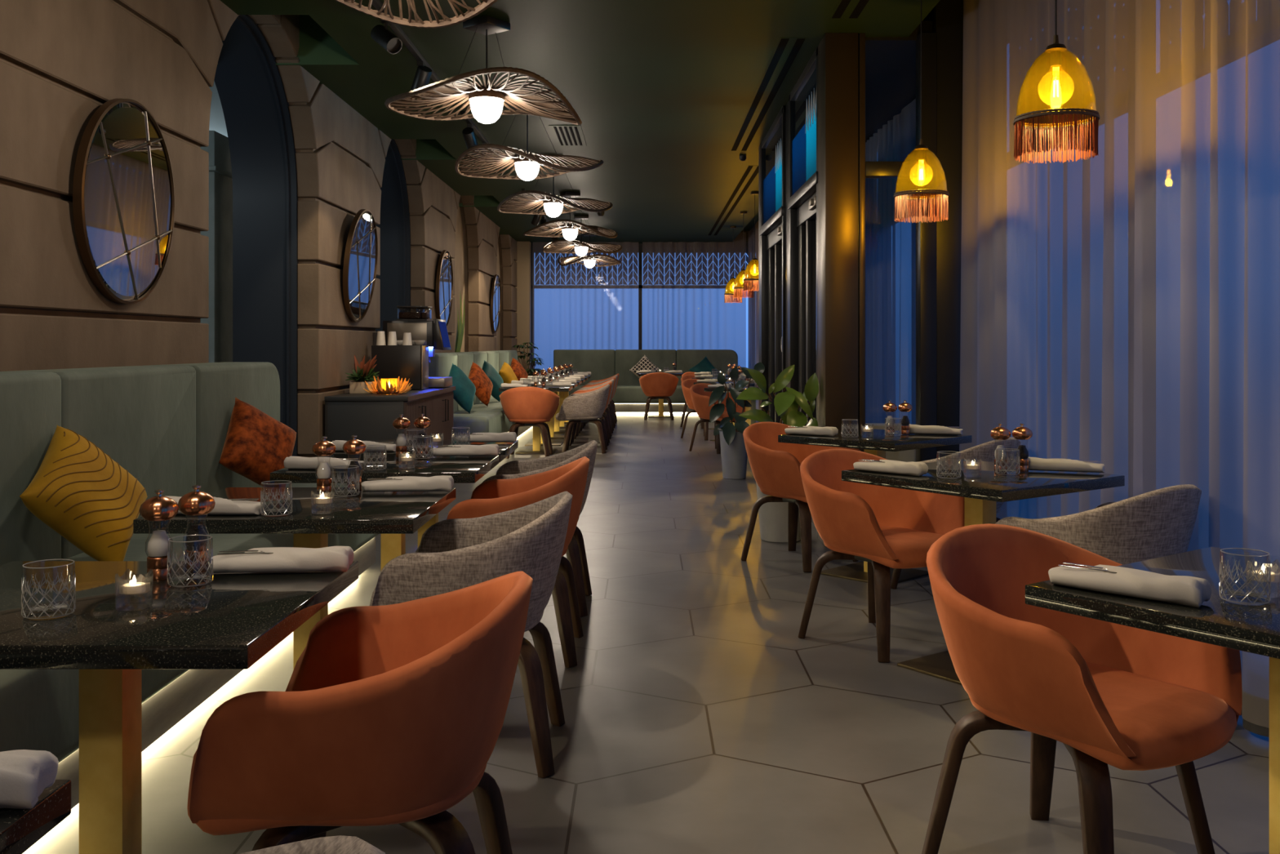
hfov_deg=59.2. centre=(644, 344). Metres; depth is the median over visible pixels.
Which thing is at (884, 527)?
tub chair
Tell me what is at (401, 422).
salt mill
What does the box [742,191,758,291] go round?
pendant
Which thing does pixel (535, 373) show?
salt mill
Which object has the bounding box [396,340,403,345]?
coffee cup
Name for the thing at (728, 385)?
napkin
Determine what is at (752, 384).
dining table
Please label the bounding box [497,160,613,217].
rattan pendant
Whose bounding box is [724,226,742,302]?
pendant
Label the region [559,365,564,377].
pepper mill
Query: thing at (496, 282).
mirror glass
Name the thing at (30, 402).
cushion
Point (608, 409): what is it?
tub chair
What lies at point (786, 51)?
ceiling vent
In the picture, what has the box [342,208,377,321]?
round mirror
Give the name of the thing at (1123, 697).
tub chair
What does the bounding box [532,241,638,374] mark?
curtain
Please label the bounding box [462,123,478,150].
track spotlight
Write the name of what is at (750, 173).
ceiling vent
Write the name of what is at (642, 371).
napkin
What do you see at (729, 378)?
dining table
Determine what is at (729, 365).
salt mill
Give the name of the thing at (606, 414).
tub chair
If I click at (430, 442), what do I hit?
tumbler
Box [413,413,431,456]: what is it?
pepper mill
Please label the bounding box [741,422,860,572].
tub chair
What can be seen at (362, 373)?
planter
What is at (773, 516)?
rubber plant
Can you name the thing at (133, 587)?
cup
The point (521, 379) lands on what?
napkin
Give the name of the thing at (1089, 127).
pendant
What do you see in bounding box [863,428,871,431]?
cup
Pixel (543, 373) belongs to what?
pepper mill
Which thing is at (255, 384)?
cushion
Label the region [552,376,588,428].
dining table
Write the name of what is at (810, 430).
napkin
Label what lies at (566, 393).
dining table
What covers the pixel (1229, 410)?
curtain
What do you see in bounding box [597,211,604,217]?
ceiling camera
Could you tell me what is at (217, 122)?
wall
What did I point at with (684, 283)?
curtain
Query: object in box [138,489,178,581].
salt mill
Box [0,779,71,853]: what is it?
dining table
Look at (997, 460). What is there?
tumbler
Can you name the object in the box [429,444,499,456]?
napkin
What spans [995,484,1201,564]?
tub chair
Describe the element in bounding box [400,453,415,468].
tealight holder
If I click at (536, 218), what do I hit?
track spotlight
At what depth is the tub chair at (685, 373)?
18.63 m
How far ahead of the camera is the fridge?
9.36 m
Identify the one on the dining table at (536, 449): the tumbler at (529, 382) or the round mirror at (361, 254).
the tumbler at (529, 382)
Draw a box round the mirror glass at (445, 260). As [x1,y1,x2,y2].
[439,251,452,324]
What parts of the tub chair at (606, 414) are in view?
leg, leg, leg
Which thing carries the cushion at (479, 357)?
on the banquette at (482, 418)
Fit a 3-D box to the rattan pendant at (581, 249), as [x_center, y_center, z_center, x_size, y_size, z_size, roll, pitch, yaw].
[-0.922,-1.605,16.686,1.188,0.600,1.080,0,0,11]
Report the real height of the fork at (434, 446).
0.002 m
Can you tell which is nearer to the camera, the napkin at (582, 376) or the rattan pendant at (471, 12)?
the rattan pendant at (471, 12)
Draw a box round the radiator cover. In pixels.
[865,422,915,462]
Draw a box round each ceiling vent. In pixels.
[548,124,586,146]
[707,165,758,235]
[729,37,808,151]
[828,0,871,19]
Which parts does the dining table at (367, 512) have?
post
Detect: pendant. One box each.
[334,0,497,28]
[384,15,582,125]
[454,105,603,180]
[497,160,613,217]
[523,191,617,240]
[542,214,622,256]
[558,232,622,267]
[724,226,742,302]
[733,211,753,297]
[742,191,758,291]
[893,0,949,222]
[1013,0,1099,163]
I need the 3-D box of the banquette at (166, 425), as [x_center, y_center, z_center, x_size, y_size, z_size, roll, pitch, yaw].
[-1.855,0.667,3.310,0.870,1.145,5.820,0,0,0]
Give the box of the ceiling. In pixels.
[219,0,940,243]
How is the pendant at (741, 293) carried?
hanging from the ceiling
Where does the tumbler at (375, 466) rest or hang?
on the dining table at (463, 469)
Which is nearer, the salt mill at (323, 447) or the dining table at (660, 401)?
the salt mill at (323, 447)
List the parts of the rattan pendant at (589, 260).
globe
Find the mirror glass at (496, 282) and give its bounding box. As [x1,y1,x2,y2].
[493,275,500,331]
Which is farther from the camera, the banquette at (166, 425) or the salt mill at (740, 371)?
the salt mill at (740, 371)
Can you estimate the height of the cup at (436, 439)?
0.014 m
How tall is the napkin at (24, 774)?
0.050 m
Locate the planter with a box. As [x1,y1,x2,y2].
[345,355,379,393]
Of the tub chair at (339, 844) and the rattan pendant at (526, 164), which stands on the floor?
the tub chair at (339, 844)
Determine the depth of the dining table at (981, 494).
4.18 m
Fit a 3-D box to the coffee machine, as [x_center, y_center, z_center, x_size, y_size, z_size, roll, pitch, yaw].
[-1.985,0.017,9.917,0.530,0.706,0.446,0,0,0]
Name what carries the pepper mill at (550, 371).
on the dining table at (529, 443)
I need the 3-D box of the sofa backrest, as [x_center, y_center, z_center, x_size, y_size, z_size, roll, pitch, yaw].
[-1.083,0.547,20.495,1.109,0.905,0.270,0,0,0]
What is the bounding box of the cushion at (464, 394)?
[448,363,475,413]
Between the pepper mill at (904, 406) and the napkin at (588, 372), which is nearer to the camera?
the pepper mill at (904, 406)
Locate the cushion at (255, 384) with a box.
[146,361,279,493]
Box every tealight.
[122,575,145,593]
[315,492,329,503]
[402,453,412,461]
[432,435,440,441]
[863,426,871,431]
[967,460,977,469]
[1252,565,1274,581]
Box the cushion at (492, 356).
[475,351,498,399]
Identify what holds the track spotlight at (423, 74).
attached to the ceiling track at (377, 4)
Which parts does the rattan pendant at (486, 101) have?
globe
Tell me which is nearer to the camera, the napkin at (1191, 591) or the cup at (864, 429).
the napkin at (1191, 591)
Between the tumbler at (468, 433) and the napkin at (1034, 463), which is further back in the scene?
the tumbler at (468, 433)
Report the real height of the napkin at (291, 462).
0.050 m
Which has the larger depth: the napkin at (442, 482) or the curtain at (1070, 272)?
the curtain at (1070, 272)
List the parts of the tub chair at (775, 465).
leg, seat, mounting plate, leg, leg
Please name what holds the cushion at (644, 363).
on the banquette at (628, 398)
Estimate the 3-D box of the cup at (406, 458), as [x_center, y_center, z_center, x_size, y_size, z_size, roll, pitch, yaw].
[-0.940,0.454,4.470,0.039,0.014,0.039,0,0,0]
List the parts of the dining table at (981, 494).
plate, post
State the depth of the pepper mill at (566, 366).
17.13 m
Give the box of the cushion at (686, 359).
[676,349,737,385]
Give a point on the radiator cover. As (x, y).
(908, 455)
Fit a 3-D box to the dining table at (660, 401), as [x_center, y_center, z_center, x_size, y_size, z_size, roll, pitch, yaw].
[0.290,0.865,19.270,0.785,0.750,0.715,0,0,0]
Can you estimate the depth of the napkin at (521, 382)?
13.71 m
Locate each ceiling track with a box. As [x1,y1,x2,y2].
[368,0,440,82]
[460,111,489,143]
[521,188,559,235]
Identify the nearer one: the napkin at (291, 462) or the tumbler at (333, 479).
the tumbler at (333, 479)
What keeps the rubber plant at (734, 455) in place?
on the floor
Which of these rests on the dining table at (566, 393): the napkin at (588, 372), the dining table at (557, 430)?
the napkin at (588, 372)
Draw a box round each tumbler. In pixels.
[21,559,75,620]
[167,534,213,587]
[260,480,292,516]
[331,465,359,497]
[363,444,386,471]
[405,429,424,450]
[412,435,433,458]
[451,426,470,444]
[523,379,530,386]
[545,378,552,386]
[558,373,564,379]
[841,418,857,438]
[884,417,901,436]
[936,450,960,479]
[995,448,1019,475]
[1218,547,1271,605]
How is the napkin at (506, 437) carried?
on the dining table at (506, 449)
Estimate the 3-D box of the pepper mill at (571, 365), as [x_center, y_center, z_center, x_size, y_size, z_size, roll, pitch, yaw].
[-1.180,0.396,18.120,0.077,0.187,0.077,0,0,30]
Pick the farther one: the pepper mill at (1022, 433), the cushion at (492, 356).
the cushion at (492, 356)
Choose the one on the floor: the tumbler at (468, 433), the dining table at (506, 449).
the dining table at (506, 449)
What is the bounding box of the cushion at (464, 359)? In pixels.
[455,351,473,410]
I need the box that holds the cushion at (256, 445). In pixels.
[218,396,296,487]
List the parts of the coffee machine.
panel, lid, spout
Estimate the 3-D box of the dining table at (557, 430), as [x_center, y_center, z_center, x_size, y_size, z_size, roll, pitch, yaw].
[-1.240,0.865,15.930,0.785,0.750,0.715,0,0,0]
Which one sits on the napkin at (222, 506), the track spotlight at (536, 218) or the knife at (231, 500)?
the knife at (231, 500)
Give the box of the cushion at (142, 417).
[0,365,195,559]
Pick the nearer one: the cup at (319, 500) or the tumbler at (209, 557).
the tumbler at (209, 557)
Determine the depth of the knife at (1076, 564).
2.28 m
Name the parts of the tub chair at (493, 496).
leg, seat, leg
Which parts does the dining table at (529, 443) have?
post, plate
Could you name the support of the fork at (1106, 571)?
on the napkin at (1191, 591)
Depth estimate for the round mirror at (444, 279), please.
12.97 m
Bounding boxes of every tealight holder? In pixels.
[115,568,153,608]
[311,489,333,514]
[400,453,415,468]
[963,458,980,477]
[1246,563,1279,597]
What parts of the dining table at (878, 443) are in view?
post, plate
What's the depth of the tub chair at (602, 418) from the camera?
13.87 m
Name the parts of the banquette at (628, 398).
seat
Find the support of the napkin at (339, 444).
on the dining table at (506, 449)
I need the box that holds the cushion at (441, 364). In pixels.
[428,352,457,412]
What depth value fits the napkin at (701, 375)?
16.44 m
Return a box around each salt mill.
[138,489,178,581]
[311,435,336,493]
[392,413,410,457]
[533,369,539,386]
[546,366,552,380]
[727,363,731,374]
[737,368,742,380]
[882,400,897,435]
[990,422,1010,471]
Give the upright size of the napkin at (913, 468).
0.050 m
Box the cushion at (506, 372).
[498,362,518,383]
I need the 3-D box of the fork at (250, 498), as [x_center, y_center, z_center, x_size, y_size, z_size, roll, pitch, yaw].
[-1.198,0.449,3.266,0.157,0.002,0.021,0,0,-10]
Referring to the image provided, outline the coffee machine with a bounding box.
[382,306,452,386]
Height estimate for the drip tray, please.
0.080 m
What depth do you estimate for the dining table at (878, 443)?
5.96 m
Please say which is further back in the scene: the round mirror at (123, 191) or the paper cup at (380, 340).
the paper cup at (380, 340)
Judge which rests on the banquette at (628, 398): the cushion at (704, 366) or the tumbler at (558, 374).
the cushion at (704, 366)
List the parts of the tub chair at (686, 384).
leg, leg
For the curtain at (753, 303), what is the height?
3.310 m
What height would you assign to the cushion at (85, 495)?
0.467 m
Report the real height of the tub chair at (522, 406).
0.786 m
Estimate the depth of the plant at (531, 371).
19.26 m
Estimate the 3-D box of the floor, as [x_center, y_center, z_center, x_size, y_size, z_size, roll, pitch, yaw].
[-1.800,1.240,9.500,8.800,0.001,25.000,0,0,0]
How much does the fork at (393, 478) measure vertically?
0.002 m
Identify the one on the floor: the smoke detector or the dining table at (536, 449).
the dining table at (536, 449)
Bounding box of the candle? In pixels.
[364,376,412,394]
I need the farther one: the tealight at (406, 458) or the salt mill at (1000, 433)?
the tealight at (406, 458)
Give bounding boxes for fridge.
[371,345,428,390]
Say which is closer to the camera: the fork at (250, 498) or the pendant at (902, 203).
the fork at (250, 498)
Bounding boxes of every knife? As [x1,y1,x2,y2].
[218,550,262,552]
[231,499,257,501]
[367,478,391,479]
[1062,562,1106,569]
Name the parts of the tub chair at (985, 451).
leg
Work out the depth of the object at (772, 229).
10.04 m
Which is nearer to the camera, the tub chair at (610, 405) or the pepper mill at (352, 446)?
the pepper mill at (352, 446)
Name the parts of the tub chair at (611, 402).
leg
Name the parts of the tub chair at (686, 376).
leg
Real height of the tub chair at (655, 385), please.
0.786 m
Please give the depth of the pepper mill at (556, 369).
15.19 m
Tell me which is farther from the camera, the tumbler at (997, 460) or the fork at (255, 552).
the tumbler at (997, 460)
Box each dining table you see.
[0,560,358,853]
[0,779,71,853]
[133,487,455,670]
[270,454,498,571]
[333,440,518,546]
[498,385,573,453]
[524,382,577,445]
[532,380,582,439]
[546,377,585,433]
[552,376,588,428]
[561,374,591,423]
[638,372,683,417]
[691,377,746,429]
[693,381,755,440]
[696,373,729,377]
[704,386,755,425]
[777,427,972,582]
[841,459,1124,684]
[1025,546,1279,853]
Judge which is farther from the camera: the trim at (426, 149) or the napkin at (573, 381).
the napkin at (573, 381)
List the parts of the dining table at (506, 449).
post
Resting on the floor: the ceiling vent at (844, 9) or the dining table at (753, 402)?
the dining table at (753, 402)
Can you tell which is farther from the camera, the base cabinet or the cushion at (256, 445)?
the base cabinet
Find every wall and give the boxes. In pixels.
[0,0,516,457]
[208,80,227,137]
[451,206,464,351]
[493,246,500,350]
[515,241,531,373]
[758,21,933,422]
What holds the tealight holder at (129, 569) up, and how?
on the dining table at (231, 621)
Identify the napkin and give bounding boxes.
[0,749,58,808]
[167,496,266,515]
[208,546,354,573]
[284,456,363,469]
[331,440,396,451]
[360,475,453,491]
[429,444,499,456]
[456,431,516,442]
[501,382,528,387]
[511,380,533,384]
[520,377,541,382]
[527,375,547,379]
[546,382,571,386]
[552,379,576,383]
[559,377,581,380]
[564,374,584,378]
[570,373,587,376]
[575,371,591,374]
[636,369,653,373]
[664,369,682,373]
[693,371,711,374]
[694,374,713,377]
[697,378,717,382]
[707,383,732,388]
[784,426,838,436]
[853,459,928,476]
[909,424,963,435]
[1027,457,1105,472]
[1048,564,1212,607]
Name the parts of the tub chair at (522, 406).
leg, leg, seat, mounting plate, leg, leg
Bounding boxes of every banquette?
[0,361,378,808]
[428,350,532,439]
[553,349,737,414]
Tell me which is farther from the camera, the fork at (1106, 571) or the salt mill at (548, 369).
the salt mill at (548, 369)
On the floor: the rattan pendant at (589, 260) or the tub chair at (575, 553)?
the tub chair at (575, 553)
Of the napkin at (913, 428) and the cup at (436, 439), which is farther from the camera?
the napkin at (913, 428)
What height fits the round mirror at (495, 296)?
0.911 m
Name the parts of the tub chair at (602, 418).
leg, leg, leg, leg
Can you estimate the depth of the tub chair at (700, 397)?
12.96 m
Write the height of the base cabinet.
0.860 m
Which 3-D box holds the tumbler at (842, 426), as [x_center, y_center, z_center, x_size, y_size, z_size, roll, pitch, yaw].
[1.082,0.442,5.925,0.087,0.095,0.087,0,0,-11]
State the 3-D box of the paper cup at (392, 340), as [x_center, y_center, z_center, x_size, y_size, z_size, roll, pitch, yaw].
[-2.120,-0.051,9.490,0.083,0.115,0.083,0,0,0]
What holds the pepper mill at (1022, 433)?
on the dining table at (981, 494)
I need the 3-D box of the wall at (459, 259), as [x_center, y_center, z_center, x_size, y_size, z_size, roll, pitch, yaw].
[-2.595,-0.510,15.030,0.070,3.500,2.100,0,0,0]
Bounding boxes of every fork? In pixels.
[217,551,273,555]
[227,497,258,499]
[367,478,402,479]
[434,446,460,447]
[1057,564,1116,573]
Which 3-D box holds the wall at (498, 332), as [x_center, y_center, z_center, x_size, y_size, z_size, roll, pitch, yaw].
[-2.595,-0.510,18.980,0.070,3.500,2.100,0,0,0]
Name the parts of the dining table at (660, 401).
post, plate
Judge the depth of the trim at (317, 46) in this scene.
7.68 m
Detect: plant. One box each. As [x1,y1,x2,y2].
[454,295,464,352]
[511,342,547,376]
[708,361,764,479]
[736,364,818,542]
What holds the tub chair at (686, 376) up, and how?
on the floor
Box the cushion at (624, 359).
[614,349,676,385]
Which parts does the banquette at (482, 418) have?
seat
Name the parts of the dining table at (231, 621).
post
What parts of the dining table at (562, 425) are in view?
post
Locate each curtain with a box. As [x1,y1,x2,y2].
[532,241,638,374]
[642,232,746,369]
[747,220,758,409]
[865,98,915,424]
[959,0,1181,519]
[1179,0,1279,737]
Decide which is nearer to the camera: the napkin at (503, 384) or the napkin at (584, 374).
the napkin at (503, 384)
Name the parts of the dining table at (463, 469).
post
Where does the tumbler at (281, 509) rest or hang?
on the dining table at (367, 512)
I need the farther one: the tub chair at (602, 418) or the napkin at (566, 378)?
the napkin at (566, 378)
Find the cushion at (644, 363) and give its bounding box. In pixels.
[628,354,661,377]
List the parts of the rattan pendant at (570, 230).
globe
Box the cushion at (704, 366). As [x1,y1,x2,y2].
[688,356,719,373]
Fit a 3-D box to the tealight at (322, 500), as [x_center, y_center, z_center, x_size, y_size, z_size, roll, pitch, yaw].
[-0.935,0.445,3.280,0.039,0.031,0.039,0,0,0]
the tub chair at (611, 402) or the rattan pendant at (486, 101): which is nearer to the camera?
the rattan pendant at (486, 101)
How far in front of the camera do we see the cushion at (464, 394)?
11.96 m
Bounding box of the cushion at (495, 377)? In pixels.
[482,360,503,401]
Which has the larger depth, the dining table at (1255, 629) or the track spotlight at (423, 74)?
the track spotlight at (423, 74)
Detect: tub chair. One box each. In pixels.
[186,571,533,853]
[240,835,385,853]
[369,491,572,777]
[446,456,589,667]
[481,440,597,617]
[499,386,559,458]
[555,383,609,453]
[568,381,612,445]
[573,378,614,439]
[578,377,616,433]
[582,374,617,427]
[586,373,618,423]
[639,372,678,420]
[680,374,703,428]
[680,378,708,439]
[681,372,718,418]
[688,382,745,453]
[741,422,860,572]
[798,448,964,662]
[890,437,1020,589]
[921,523,1242,853]
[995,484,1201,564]
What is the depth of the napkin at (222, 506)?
3.21 m
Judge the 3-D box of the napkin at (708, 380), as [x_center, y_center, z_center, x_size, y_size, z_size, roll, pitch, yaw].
[0.815,0.464,14.495,0.302,0.050,0.102,0,0,42]
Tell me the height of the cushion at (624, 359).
0.905 m
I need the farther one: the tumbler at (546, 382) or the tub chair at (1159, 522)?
the tumbler at (546, 382)
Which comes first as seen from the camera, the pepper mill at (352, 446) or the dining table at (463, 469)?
the pepper mill at (352, 446)
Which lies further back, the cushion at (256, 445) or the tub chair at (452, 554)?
the cushion at (256, 445)
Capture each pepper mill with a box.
[177,484,215,573]
[342,435,365,491]
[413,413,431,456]
[540,369,546,386]
[547,368,553,382]
[554,366,559,380]
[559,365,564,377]
[564,364,568,376]
[568,363,573,374]
[671,362,676,370]
[897,400,912,434]
[1012,422,1032,471]
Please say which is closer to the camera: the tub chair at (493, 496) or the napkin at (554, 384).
the tub chair at (493, 496)
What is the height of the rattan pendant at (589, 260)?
0.600 m
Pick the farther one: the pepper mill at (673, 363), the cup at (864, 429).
the pepper mill at (673, 363)
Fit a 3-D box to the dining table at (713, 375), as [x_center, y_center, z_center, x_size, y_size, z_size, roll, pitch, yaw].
[1.290,0.865,18.180,0.740,0.750,0.740,0,0,-42]
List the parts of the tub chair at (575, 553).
leg, leg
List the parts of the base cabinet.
door, door, door, handle, handle, door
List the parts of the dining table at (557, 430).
post, plate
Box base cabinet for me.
[324,386,455,441]
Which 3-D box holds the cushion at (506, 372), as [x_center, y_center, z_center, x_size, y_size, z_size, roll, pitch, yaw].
[-1.955,0.493,16.300,0.249,0.492,0.528,0,0,7]
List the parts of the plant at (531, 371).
stem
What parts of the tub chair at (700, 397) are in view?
leg, leg, leg, seat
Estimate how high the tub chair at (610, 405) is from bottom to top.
0.786 m
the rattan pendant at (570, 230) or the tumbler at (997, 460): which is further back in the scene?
the rattan pendant at (570, 230)
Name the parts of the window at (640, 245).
pattern panel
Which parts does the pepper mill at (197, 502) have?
knob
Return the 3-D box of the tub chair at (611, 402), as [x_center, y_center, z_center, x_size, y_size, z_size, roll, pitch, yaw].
[-0.709,0.850,17.900,0.635,0.786,0.666,0,0,0]
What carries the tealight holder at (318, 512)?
on the dining table at (367, 512)
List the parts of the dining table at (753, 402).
post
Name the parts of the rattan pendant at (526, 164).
globe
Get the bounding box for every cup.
[122,582,145,593]
[315,497,329,503]
[376,331,386,345]
[387,331,397,345]
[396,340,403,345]
[402,333,412,345]
[402,456,412,461]
[414,340,425,345]
[432,437,440,441]
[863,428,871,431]
[967,464,977,469]
[1252,570,1274,581]
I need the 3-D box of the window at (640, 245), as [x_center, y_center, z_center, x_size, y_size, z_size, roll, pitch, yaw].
[-0.025,-0.460,21.354,4.260,3.400,0.108,0,0,0]
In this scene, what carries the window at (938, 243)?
in the wall
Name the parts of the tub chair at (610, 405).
leg, leg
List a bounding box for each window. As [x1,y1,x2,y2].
[531,231,747,375]
[857,0,963,462]
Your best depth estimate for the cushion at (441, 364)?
11.75 m
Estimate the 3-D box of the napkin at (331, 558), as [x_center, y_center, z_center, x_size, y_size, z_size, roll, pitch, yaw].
[-0.785,0.464,2.440,0.302,0.050,0.102,0,0,-2]
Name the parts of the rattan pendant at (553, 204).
globe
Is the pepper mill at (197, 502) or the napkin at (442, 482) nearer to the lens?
the pepper mill at (197, 502)
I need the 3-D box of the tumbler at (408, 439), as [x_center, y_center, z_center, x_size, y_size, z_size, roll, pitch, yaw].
[-1.060,0.442,5.220,0.087,0.095,0.087,0,0,-8]
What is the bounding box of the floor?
[22,414,1269,853]
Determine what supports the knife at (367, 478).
on the napkin at (442, 482)
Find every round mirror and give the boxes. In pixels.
[72,98,174,303]
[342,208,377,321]
[435,249,453,326]
[490,274,501,333]
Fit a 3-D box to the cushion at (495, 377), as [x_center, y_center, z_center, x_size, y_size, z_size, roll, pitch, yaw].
[-1.955,0.468,14.500,0.265,0.540,0.550,0,0,-2]
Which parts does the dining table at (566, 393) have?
post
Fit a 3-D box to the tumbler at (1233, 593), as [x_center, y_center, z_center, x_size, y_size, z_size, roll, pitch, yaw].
[1.145,0.442,2.148,0.087,0.095,0.087,0,0,40]
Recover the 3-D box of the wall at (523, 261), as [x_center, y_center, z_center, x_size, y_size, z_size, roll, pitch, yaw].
[-2.360,-0.460,21.025,0.480,3.400,0.350,0,0,0]
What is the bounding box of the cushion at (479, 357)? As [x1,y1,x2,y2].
[471,351,487,404]
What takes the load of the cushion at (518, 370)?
on the banquette at (482, 418)
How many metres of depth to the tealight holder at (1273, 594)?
2.20 m
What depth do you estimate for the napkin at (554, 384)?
13.18 m
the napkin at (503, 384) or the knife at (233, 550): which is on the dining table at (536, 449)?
the napkin at (503, 384)
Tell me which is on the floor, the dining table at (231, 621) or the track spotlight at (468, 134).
the dining table at (231, 621)
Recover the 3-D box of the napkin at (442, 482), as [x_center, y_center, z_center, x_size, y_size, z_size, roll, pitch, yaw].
[-0.790,0.464,3.765,0.302,0.050,0.102,0,0,-1]
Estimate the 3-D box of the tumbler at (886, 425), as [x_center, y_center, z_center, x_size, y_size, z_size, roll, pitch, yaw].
[1.332,0.442,6.030,0.087,0.095,0.087,0,0,-35]
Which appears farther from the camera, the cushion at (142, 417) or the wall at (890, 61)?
the wall at (890, 61)
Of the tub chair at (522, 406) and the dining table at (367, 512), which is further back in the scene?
the tub chair at (522, 406)
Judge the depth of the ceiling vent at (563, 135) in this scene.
10.24 m
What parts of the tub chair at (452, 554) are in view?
seat, leg, leg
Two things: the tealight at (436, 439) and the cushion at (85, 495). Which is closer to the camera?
the cushion at (85, 495)
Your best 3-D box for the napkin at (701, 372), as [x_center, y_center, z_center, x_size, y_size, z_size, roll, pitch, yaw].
[0.945,0.464,18.175,0.302,0.050,0.102,0,0,42]
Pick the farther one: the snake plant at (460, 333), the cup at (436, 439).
the snake plant at (460, 333)
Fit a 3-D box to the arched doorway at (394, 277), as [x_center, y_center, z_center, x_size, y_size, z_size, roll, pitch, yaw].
[-2.740,-0.441,11.070,0.460,3.362,2.138,0,0,0]
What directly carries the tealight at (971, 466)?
in the tealight holder at (972, 476)
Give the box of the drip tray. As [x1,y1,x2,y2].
[428,376,452,386]
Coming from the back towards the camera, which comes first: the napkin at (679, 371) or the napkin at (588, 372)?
the napkin at (679, 371)
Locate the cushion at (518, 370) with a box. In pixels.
[510,357,528,380]
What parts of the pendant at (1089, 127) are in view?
cord, bulb, lamp shade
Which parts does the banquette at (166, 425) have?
seat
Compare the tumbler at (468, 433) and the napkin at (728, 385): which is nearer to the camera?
the tumbler at (468, 433)
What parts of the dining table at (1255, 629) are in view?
post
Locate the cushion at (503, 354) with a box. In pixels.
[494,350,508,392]
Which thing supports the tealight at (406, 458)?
in the tealight holder at (400, 454)
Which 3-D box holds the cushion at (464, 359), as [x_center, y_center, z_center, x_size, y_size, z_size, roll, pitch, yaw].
[-2.200,0.547,13.250,0.220,0.905,1.196,0,0,0]
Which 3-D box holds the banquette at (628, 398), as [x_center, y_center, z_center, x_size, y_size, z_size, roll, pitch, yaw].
[0.030,0.667,20.215,3.340,1.145,0.830,0,0,0]
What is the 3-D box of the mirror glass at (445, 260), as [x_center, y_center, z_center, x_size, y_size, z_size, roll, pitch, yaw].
[-2.302,-0.636,13.050,0.006,0.886,0.886,2,0,0]
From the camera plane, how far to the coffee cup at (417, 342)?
9.44 m
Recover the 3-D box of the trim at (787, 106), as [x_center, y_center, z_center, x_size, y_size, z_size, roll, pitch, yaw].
[1.180,-0.333,9.710,0.124,3.146,2.181,0,0,-1]
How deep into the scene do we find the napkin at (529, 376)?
15.65 m
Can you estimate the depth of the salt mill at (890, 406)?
6.11 m
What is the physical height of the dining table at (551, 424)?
0.750 m
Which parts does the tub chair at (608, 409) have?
leg, leg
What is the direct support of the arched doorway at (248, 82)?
attached to the wall at (97, 49)
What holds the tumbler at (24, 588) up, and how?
on the dining table at (231, 621)
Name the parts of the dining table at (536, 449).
post, plate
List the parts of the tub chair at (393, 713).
leg, leg, seat, leg, leg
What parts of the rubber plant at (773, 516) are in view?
pot, stem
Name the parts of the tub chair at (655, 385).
leg, seat, leg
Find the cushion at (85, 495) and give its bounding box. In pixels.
[19,425,147,560]
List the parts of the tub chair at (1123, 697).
leg, leg, leg, seat, leg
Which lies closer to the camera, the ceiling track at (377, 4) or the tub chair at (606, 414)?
the ceiling track at (377, 4)
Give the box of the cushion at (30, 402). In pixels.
[0,372,61,565]
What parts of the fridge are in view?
door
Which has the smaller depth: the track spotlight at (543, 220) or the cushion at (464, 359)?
the cushion at (464, 359)
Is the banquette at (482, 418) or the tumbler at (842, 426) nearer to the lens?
the tumbler at (842, 426)
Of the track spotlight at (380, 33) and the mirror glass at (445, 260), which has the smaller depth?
the track spotlight at (380, 33)
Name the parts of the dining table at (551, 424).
plate, post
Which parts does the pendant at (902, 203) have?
lamp shade, cord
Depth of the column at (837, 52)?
6.89 m
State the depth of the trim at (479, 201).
15.59 m
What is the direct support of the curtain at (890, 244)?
hanging from the wall at (890, 61)
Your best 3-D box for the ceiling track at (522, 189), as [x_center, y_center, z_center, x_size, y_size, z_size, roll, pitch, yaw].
[-1.480,-1.888,16.700,0.036,0.034,5.800,0,0,0]
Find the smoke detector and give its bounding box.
[739,155,746,161]
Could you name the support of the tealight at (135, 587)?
in the tealight holder at (129, 569)
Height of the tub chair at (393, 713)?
0.786 m
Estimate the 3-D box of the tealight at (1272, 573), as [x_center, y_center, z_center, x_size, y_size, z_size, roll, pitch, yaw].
[1.213,0.445,2.208,0.039,0.031,0.039,0,0,0]
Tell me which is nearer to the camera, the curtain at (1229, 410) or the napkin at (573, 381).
the curtain at (1229, 410)
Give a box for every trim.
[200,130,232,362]
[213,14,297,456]
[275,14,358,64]
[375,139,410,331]
[400,139,456,159]
[458,195,500,206]
[760,100,807,422]
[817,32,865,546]
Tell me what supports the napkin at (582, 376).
on the dining table at (557, 430)
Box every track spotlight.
[370,19,402,54]
[410,61,432,90]
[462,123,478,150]
[531,209,542,226]
[540,217,546,231]
[551,233,559,240]
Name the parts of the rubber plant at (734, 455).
pot, stem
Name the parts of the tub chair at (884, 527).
leg, mounting plate, leg, leg, seat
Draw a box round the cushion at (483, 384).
[468,361,493,406]
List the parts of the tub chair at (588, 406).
leg, leg, seat, mounting plate, leg, leg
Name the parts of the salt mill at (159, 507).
knob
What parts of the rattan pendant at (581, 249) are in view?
globe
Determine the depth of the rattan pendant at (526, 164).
8.88 m

